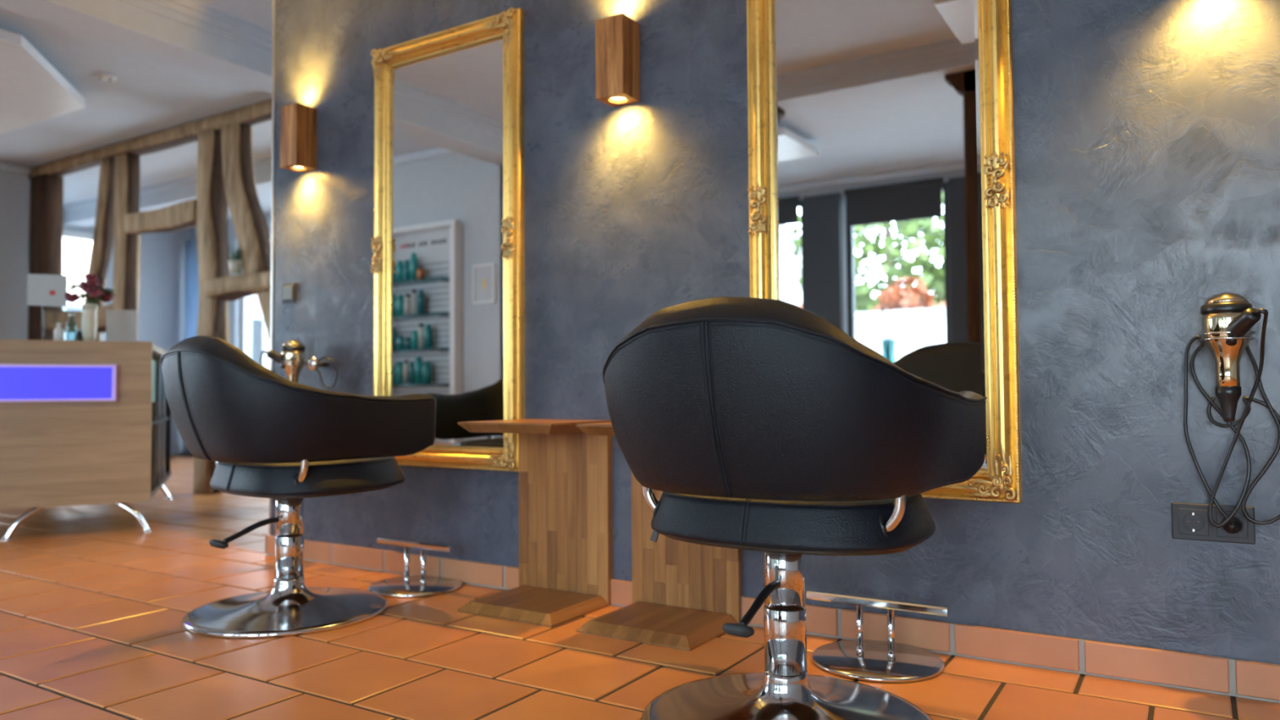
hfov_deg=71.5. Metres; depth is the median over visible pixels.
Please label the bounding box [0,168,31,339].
wall
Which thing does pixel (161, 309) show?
wall
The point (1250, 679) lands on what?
baseboard
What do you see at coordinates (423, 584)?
footrest
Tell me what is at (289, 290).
light switch
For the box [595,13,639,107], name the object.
wall lamp
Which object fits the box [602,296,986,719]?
salon chair
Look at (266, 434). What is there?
salon chair
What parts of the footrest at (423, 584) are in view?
post, plate, post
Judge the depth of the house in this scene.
14.95 m
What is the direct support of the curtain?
hanging from the window
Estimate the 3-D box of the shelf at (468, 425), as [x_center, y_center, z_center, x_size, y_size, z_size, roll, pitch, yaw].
[-0.469,0.215,2.919,0.040,0.032,0.324,-2,-2,32]
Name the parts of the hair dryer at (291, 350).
handle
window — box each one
[62,231,93,240]
[240,233,271,369]
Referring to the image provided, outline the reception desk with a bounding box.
[0,339,173,541]
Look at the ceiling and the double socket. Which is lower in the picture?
the double socket
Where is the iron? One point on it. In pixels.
(313, 363)
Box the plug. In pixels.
[1222,516,1242,533]
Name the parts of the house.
pane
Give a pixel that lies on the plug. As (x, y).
(1235, 526)
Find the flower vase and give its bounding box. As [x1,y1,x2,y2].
[64,273,116,340]
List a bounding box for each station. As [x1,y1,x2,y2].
[457,418,613,627]
[575,422,742,651]
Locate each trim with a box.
[0,160,31,173]
[62,157,271,226]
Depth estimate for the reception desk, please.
4.29 m
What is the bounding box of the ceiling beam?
[0,0,272,93]
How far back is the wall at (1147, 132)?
2.23 m
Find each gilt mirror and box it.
[370,7,524,471]
[746,0,1022,502]
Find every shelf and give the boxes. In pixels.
[457,418,529,431]
[575,422,611,435]
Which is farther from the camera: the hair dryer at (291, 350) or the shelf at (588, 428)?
the hair dryer at (291, 350)
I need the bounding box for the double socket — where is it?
[1171,502,1255,544]
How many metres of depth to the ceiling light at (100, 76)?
5.34 m
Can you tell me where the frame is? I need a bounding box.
[28,98,271,493]
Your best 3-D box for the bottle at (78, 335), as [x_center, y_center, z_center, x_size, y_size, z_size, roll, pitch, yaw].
[-2.813,-0.119,4.460,0.036,0.070,0.036,-2,-2,32]
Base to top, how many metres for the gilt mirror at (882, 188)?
1.610 m
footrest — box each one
[367,537,462,597]
[806,589,950,683]
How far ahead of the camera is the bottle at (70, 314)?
4.45 m
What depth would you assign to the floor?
2.29 m
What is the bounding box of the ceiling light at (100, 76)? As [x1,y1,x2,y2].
[93,72,116,81]
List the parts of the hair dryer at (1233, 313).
handle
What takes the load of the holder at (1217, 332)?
attached to the wall at (1147, 132)
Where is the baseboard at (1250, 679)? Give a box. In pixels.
[265,534,1279,702]
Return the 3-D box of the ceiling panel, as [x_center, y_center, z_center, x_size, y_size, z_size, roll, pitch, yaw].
[-4.106,-1.657,5.059,2.050,0.115,1.555,-2,-2,32]
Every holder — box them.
[26,272,68,330]
[279,360,306,366]
[1198,331,1255,341]
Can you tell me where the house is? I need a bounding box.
[62,237,92,340]
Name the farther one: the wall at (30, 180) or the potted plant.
the wall at (30, 180)
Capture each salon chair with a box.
[160,335,435,638]
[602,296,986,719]
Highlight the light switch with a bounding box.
[282,282,296,303]
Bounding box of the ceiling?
[0,0,272,220]
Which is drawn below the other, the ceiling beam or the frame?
the frame
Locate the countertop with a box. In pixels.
[152,343,167,356]
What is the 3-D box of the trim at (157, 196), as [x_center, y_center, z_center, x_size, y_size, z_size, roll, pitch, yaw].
[-2.680,-1.561,7.199,7.400,0.180,0.280,-2,-2,32]
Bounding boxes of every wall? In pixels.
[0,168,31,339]
[27,179,31,337]
[62,211,191,454]
[188,213,271,453]
[268,0,1279,664]
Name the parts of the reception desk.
leg, leg, leg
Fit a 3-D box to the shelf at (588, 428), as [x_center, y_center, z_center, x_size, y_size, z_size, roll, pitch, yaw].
[-0.082,0.204,2.677,0.041,0.032,0.324,-2,-2,32]
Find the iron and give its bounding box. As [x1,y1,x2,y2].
[306,356,337,389]
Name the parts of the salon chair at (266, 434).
pump lever, dish, slot trim, backrest, seat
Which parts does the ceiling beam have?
cornice moulding, cornice moulding, cornice moulding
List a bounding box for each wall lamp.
[280,102,317,173]
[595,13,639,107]
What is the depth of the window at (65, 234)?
9.24 m
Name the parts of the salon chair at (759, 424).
slot trim, pump lever, dish, seat, backrest, slot trim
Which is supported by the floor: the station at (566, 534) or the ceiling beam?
the station at (566, 534)
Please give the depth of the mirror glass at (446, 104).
3.26 m
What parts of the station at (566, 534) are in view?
panel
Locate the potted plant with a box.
[225,244,242,274]
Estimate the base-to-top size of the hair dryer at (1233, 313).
0.514 m
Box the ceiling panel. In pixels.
[0,28,85,133]
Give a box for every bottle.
[53,322,63,340]
[66,313,76,340]
[75,328,83,340]
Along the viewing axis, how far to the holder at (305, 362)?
3.56 m
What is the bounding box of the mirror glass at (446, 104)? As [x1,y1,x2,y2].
[390,36,503,448]
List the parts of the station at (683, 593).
panel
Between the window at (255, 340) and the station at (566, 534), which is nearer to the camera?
the station at (566, 534)
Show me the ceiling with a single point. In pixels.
(149, 94)
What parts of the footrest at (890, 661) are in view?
post, plate, post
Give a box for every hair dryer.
[259,339,305,382]
[1183,293,1279,527]
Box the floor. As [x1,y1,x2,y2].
[0,453,1279,719]
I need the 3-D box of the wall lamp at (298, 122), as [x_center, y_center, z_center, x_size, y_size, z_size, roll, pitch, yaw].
[-1.411,-0.916,3.675,0.104,0.252,0.100,-2,-2,32]
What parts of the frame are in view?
post, rail, post, rail, post, rail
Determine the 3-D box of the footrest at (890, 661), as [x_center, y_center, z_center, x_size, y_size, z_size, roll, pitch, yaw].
[0.593,0.678,2.232,0.322,0.160,0.322,0,-2,-7]
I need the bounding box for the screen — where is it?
[106,309,137,341]
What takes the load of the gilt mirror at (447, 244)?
attached to the wall at (1147, 132)
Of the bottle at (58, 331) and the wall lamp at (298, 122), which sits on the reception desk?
the bottle at (58, 331)
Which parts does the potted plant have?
pot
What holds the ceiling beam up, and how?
attached to the ceiling
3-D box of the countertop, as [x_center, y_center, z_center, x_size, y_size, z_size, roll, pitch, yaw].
[-3.142,-0.046,4.965,0.855,0.035,1.484,1,-2,-24]
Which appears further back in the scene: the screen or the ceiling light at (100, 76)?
the ceiling light at (100, 76)
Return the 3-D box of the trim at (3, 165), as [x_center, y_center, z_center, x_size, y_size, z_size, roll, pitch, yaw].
[-6.157,-1.645,5.835,0.050,0.060,3.900,-2,-2,32]
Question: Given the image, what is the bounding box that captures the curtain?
[182,239,199,453]
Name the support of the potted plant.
on the frame
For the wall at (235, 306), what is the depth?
9.77 m
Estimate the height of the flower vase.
0.344 m
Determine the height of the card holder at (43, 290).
0.360 m

